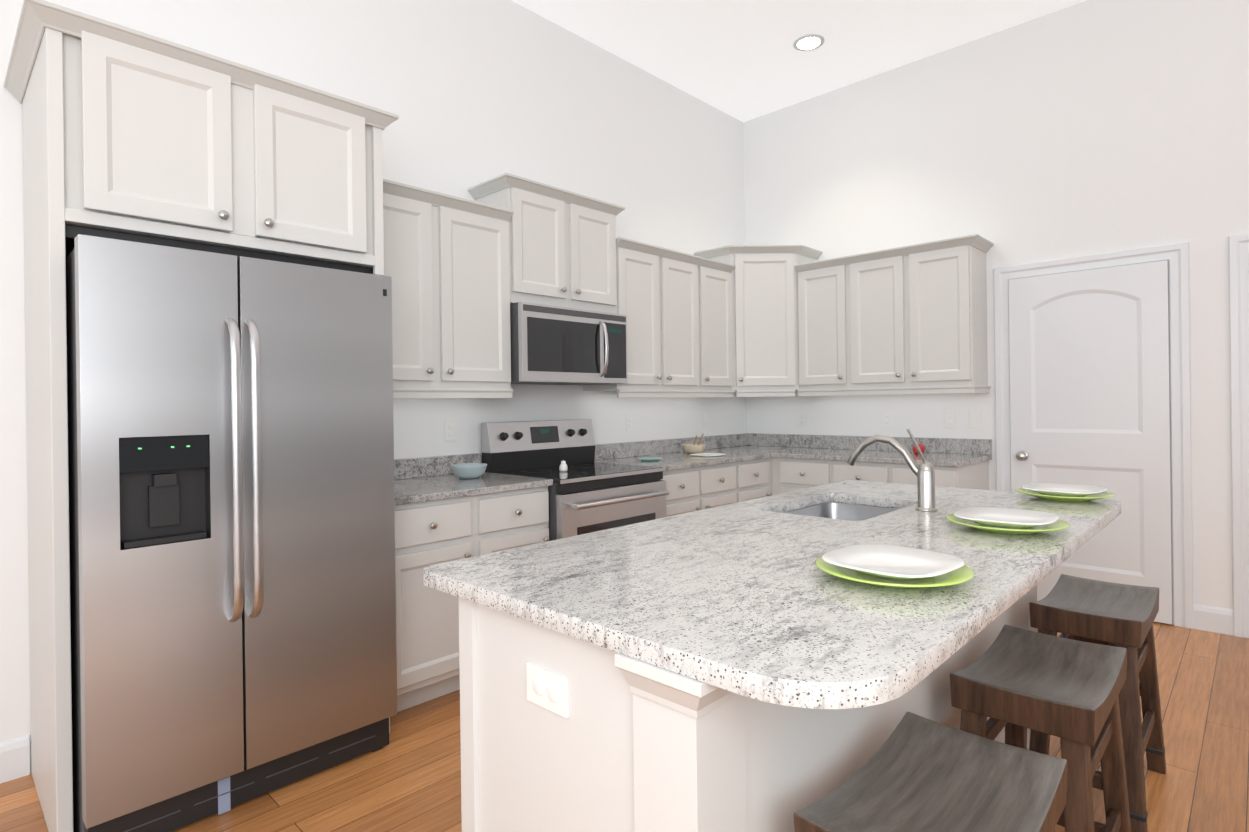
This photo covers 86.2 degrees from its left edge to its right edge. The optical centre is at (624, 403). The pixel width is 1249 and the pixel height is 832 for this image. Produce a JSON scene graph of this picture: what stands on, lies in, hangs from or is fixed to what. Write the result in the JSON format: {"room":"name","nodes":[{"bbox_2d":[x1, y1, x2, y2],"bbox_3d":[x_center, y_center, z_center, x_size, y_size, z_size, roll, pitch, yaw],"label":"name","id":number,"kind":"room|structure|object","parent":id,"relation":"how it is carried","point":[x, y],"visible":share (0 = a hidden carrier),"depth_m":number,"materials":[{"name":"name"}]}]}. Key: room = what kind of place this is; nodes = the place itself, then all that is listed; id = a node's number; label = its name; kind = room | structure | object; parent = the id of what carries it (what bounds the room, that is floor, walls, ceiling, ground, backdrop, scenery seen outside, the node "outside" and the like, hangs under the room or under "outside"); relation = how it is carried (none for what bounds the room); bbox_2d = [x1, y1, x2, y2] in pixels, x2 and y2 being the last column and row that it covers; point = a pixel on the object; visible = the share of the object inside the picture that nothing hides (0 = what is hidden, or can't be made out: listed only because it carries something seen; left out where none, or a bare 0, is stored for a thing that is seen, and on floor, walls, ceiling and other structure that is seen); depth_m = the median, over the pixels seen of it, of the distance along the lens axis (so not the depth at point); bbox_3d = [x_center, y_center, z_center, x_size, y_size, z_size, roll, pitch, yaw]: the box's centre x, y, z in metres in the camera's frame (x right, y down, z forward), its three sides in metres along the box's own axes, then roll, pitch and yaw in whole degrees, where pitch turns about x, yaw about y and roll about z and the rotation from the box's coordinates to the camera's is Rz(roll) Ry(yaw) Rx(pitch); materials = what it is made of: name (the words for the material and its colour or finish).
{"room":"kitchen","nodes":[
{"label":"kitchen","id":0,"kind":"room"},
{"bbox_2d":[0,0,746,772],"bbox_3d":[-1.801,-0.527,2.797,0.120,3.660,8.320,-1,0,44],"label":"wall","id":1,"kind":"structure","parent":0,"point":[472,92],"depth_m":3.69,"materials":[{"name":"white paint"}]},
{"bbox_2d":[0,735,29,783],"bbox_3d":[-3.319,1.257,1.088,0.014,0.135,3.518,-1,0,44],"label":"baseboard","id":2,"kind":"structure","parent":1,"relation":"attached to","point":[14,758],"depth_m":2.33,"materials":[{"name":"white paint"}]},
{"bbox_2d":[445,419,455,440],"bbox_3d":[-0.937,0.141,3.599,0.007,0.115,0.070,-1,0,44],"label":"electrical outlet plate","id":3,"kind":"object","parent":1,"relation":"attached to","point":[450,430],"depth_m":3.60,"materials":[{"name":"white plastic"}]},
{"bbox_2d":[383,173,735,398],"bbox_3d":[-0.300,-0.618,4.019,0.359,1.166,2.906,-1,0,44],"label":"upper cabinet","id":4,"kind":"object","parent":1,"relation":"attached to","point":[463,273],"visible":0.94,"depth_m":3.58,"materials":[{"name":"white paint"}]},
{"bbox_2d":[510,302,627,384],"bbox_3d":[-0.381,-0.326,3.857,0.458,0.413,0.792,-1,0,44],"label":"microwave","id":5,"kind":"object","parent":4,"relation":"attached to","point":[554,345],"visible":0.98,"depth_m":3.68,"materials":[{"name":"grey metal"}]},
{"bbox_2d":[626,414,632,430],"bbox_3d":[0.036,0.128,4.619,0.007,0.115,0.070,-1,0,44],"label":"electrical outlet plate","id":6,"kind":"object","parent":1,"relation":"attached to","point":[629,417],"depth_m":4.61,"materials":[{"name":"white plastic"}]},
{"bbox_2d":[594,433,749,460],"bbox_3d":[0.403,0.308,4.980,0.030,0.102,1.888,-1,0,44],"label":"backsplash","id":7,"kind":"structure","parent":1,"relation":"attached to","point":[637,448],"depth_m":4.83,"materials":[{"name":"grey stone"}]},
{"bbox_2d":[694,245,821,396],"bbox_3d":[1.043,-0.616,5.172,0.709,1.124,0.709,-1,0,44],"label":"upper cabinet","id":8,"kind":"object","parent":1,"relation":"attached to","point":[765,319],"visible":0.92,"depth_m":4.98,"materials":[{"name":"white paint"}]},
{"bbox_2d":[0,622,1248,831],"bbox_3d":[0.971,1.299,0.174,7.720,0.060,8.320,-1,0,44],"label":"floor","id":9,"kind":"structure","parent":0,"point":[408,778],"depth_m":2.29,"materials":[{"name":"brown wood"}]},
{"bbox_2d":[4,0,398,831],"bbox_3d":[-1.509,0.086,2.477,0.728,2.427,1.098,-1,0,44],"label":"surround","id":10,"kind":"object","parent":9,"relation":"on","point":[130,134],"visible":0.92,"depth_m":2.11,"materials":[{"name":"white paint"}]},
{"bbox_2d":[66,234,396,831],"bbox_3d":[-1.428,0.413,2.404,0.846,1.772,0.910,-1,0,44],"label":"fridge","id":11,"kind":"object","parent":9,"relation":"on","point":[232,526],"visible":0.98,"depth_m":2.07,"materials":[{"name":"grey metal"}]},
{"bbox_2d":[394,453,552,711],"bbox_3d":[-0.875,0.783,3.182,0.659,1.016,0.874,-1,0,44],"label":"base cabinet","id":12,"kind":"object","parent":9,"relation":"on","point":[443,513],"visible":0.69,"depth_m":2.89,"materials":[{"name":"white paint"}]},
{"bbox_2d":[451,463,486,478],"bbox_3d":[-0.784,0.340,3.373,0.180,0.068,0.180,-1,0,44],"label":"bowl","id":13,"kind":"object","parent":12,"relation":"on","point":[468,470],"visible":1,"depth_m":3.31,"materials":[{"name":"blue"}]},
{"bbox_2d":[481,419,668,540],"bbox_3d":[-0.250,0.690,3.745,0.733,1.185,0.794,-1,0,44],"label":"range","id":14,"kind":"object","parent":9,"relation":"on","point":[587,494],"visible":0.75,"depth_m":3.69,"materials":[{"name":"grey metal"}]},
{"bbox_2d":[559,460,567,471],"bbox_3d":[-0.335,0.339,3.655,0.048,0.060,0.047,-1,0,44],"label":"trinkets","id":15,"kind":"object","parent":14,"relation":"on","point":[563,467],"visible":1,"depth_m":3.64,"materials":[{"name":"white ceramic"}]},
{"bbox_2d":[660,473,741,516],"bbox_3d":[0.255,0.833,4.386,0.628,0.884,0.814,-1,0,44],"label":"base cabinet","id":16,"kind":"object","parent":9,"relation":"on","point":[688,493],"depth_m":4.15,"materials":[{"name":"white paint"}]},
{"bbox_2d":[594,445,991,484],"bbox_3d":[1.074,0.365,4.340,1.884,0.030,1.888,-1,0,44],"label":"countertop","id":17,"kind":"structure","parent":16,"relation":"on","point":[748,462],"depth_m":4.46,"materials":[{"name":"grey stone"}]},
{"bbox_2d":[639,457,661,460],"bbox_3d":[0.164,0.354,4.279,0.150,0.014,0.150,-1,0,44],"label":"dish","id":18,"kind":"object","parent":17,"relation":"on","point":[650,458],"visible":1,"depth_m":4.26,"materials":[{"name":"teal ceramic"}]},
{"bbox_2d":[682,434,705,453],"bbox_3d":[0.500,0.285,4.791,0.166,0.143,0.172,-1,0,44],"label":"bowl","id":19,"kind":"object","parent":17,"relation":"on","point":[694,448],"visible":0.88,"depth_m":4.73,"materials":[{"name":"beige ceramic"}]},
{"bbox_2d":[689,453,724,456],"bbox_3d":[0.574,0.351,4.606,0.210,0.010,0.210,-1,0,44],"label":"tray","id":20,"kind":"object","parent":17,"relation":"on","point":[708,454],"visible":1,"depth_m":4.63,"materials":[{"name":"white ceramic"}]},
{"bbox_2d":[912,442,924,453],"bbox_3d":[1.976,0.296,4.483,0.080,0.082,0.080,-1,0,44],"label":"apple","id":21,"kind":"object","parent":17,"relation":"on","point":[921,447],"visible":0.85,"depth_m":4.46,"materials":[{"name":"red food"}]},
{"bbox_2d":[431,568,1055,831],"bbox_3d":[0.604,0.826,1.930,0.673,0.891,2.132,-1,0,44],"label":"kitchen island","id":22,"kind":"object","parent":9,"relation":"on","point":[562,729],"depth_m":1.18,"materials":[{"name":"white paint"}]},
{"bbox_2d":[423,480,1120,739],"bbox_3d":[0.638,0.363,1.891,1.005,0.034,2.118,-1,0,44],"label":"island countertop","id":23,"kind":"structure","parent":22,"relation":"on","point":[737,594],"depth_m":1.29,"materials":[{"name":"grey stone"}]},
{"bbox_2d":[775,496,902,519],"bbox_3d":[0.742,0.473,2.277,0.400,0.212,0.560,-1,0,44],"label":"sink","id":24,"kind":"object","parent":23,"relation":"in","point":[849,509],"depth_m":2.50,"materials":[{"name":"silver metal"}]},
{"bbox_2d":[815,544,974,587],"bbox_3d":[0.535,0.328,1.338,0.296,0.038,0.296,-1,0,44],"label":"plate","id":25,"kind":"object","parent":23,"relation":"on","point":[889,566],"visible":1,"depth_m":1.33,"materials":[{"name":"green"}]},
{"bbox_2d":[847,428,942,511],"bbox_3d":[0.887,0.211,2.231,0.297,0.263,0.064,-1,0,44],"label":"faucet","id":26,"kind":"object","parent":23,"relation":"on","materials":[{"name":"silver metal"}]},
{"bbox_2d":[945,507,1070,533],"bbox_3d":[1.040,0.321,1.823,0.296,0.038,0.296,-1,0,44],"label":"plate","id":27,"kind":"object","parent":23,"relation":"on","point":[1003,520],"visible":1,"depth_m":1.81,"materials":[{"name":"green"}]},
{"bbox_2d":[1015,483,1114,501],"bbox_3d":[1.552,0.314,2.358,0.296,0.038,0.296,-1,0,44],"label":"plate","id":28,"kind":"object","parent":23,"relation":"on","point":[1065,492],"visible":1,"depth_m":2.34,"materials":[{"name":"green"}]},
{"bbox_2d":[742,481,773,501],"bbox_3d":[0.671,0.827,4.822,0.628,0.884,0.392,-1,0,44],"label":"base cabinet","id":29,"kind":"object","parent":9,"relation":"on","point":[751,490],"depth_m":4.64,"materials":[{"name":"white paint"}]},
{"bbox_2d":[774,481,820,494],"bbox_3d":[1.583,0.816,4.731,0.858,0.884,0.628,-1,0,44],"label":"base cabinet","id":30,"kind":"object","parent":9,"relation":"on","point":[780,487],"depth_m":4.72,"materials":[{"name":"white paint"}]},
{"bbox_2d":[793,712,1066,831],"bbox_3d":[0.534,0.957,1.126,0.304,0.633,0.543,-1,0,44],"label":"stool","id":31,"kind":"object","parent":9,"relation":"on","point":[916,773],"visible":1,"depth_m":1.16,"materials":[{"name":"brown wood"}]},
{"bbox_2d":[898,461,988,489],"bbox_3d":[2.038,0.810,4.296,0.400,0.884,0.628,-1,0,44],"label":"base cabinet","id":32,"kind":"object","parent":9,"relation":"on","point":[970,476],"depth_m":4.08,"materials":[{"name":"white paint"}]},
{"bbox_2d":[950,625,1130,831],"bbox_3d":[1.038,0.951,1.654,0.304,0.633,0.543,-1,0,44],"label":"stool","id":33,"kind":"object","parent":9,"relation":"on","point":[1016,682],"visible":0.79,"depth_m":1.59,"materials":[{"name":"brown wood"}]},
{"bbox_2d":[1029,574,1165,831],"bbox_3d":[1.556,0.943,2.196,0.304,0.633,0.543,-1,0,44],"label":"stool","id":34,"kind":"object","parent":9,"relation":"on","point":[1095,611],"visible":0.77,"depth_m":2.10,"materials":[{"name":"brown wood"}]},
{"bbox_2d":[512,0,1085,121],"bbox_3d":[0.922,-2.431,0.171,7.720,0.080,8.320,-1,0,44],"label":"ceiling","id":35,"kind":"structure","parent":0,"point":[743,60],"depth_m":4.34,"materials":[{"name":"white paint"}]},
{"bbox_2d":[793,34,824,50],"bbox_3d":[1.221,-2.393,4.422,0.200,0.008,0.200,-1,0,44],"label":"recessed light","id":36,"kind":"object","parent":35,"relation":"in","point":[808,42],"visible":1,"depth_m":4.41,"materials":[{"name":"white paint"}]},
{"bbox_2d":[743,0,1248,624],"bbox_3d":[3.821,-0.601,3.096,7.600,3.660,0.120,-1,0,44],"label":"wall","id":37,"kind":"structure","parent":0,"point":[1091,128],"depth_m":4.15,"materials":[{"name":"white paint"}]},
{"bbox_2d":[798,411,805,425],"bbox_3d":[1.414,0.113,5.316,0.070,0.115,0.007,-1,0,44],"label":"electrical outlet plate","id":38,"kind":"object","parent":37,"relation":"attached to","point":[801,414],"depth_m":5.31,"materials":[{"name":"white plastic"}]},
{"bbox_2d":[750,433,991,452],"bbox_3d":[1.725,0.290,5.001,1.854,0.102,0.030,-1,0,44],"label":"backsplash","id":39,"kind":"structure","parent":37,"relation":"attached to","point":[932,445],"depth_m":4.95,"materials":[{"name":"grey stone"}]},
{"bbox_2d":[882,411,891,426],"bbox_3d":[1.906,0.107,4.846,0.070,0.115,0.007,-1,0,44],"label":"electrical outlet plate","id":40,"kind":"object","parent":37,"relation":"attached to","point":[886,415],"depth_m":4.84,"materials":[{"name":"white plastic"}]},
{"bbox_2d":[794,234,993,395],"bbox_3d":[1.840,-0.552,4.654,1.249,0.977,0.359,-1,0,44],"label":"upper cabinet","id":41,"kind":"object","parent":37,"relation":"attached to","point":[910,319],"visible":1,"depth_m":4.46,"materials":[{"name":"white paint"}]},
{"bbox_2d":[944,411,954,427],"bbox_3d":[2.217,0.103,4.549,0.070,0.115,0.007,-1,0,44],"label":"electrical outlet plate","id":42,"kind":"object","parent":37,"relation":"attached to","point":[949,419],"depth_m":4.55,"materials":[{"name":"white plastic"}]},
{"bbox_2d":[994,242,1193,628],"bbox_3d":[2.737,0.177,3.977,0.970,2.131,0.115,-1,0,44],"label":"door","id":43,"kind":"structure","parent":37,"relation":"attached to","point":[1086,381],"depth_m":3.91,"materials":[{"name":"white paint"}]},
{"bbox_2d":[1193,604,1233,635],"bbox_3d":[2.833,1.174,3.971,1.186,0.135,0.014,-1,0,44],"label":"baseboard","id":44,"kind":"structure","parent":37,"relation":"attached to","point":[1213,619],"depth_m":3.62,"materials":[{"name":"white paint"}]},
{"bbox_2d":[1229,234,1248,637],"bbox_3d":[3.564,0.167,3.187,0.990,2.131,0.115,-1,0,44],"label":"door frame","id":45,"kind":"structure","parent":37,"relation":"attached to","point":[1239,304],"depth_m":3.53,"materials":[{"name":"white paint"}]}
]}

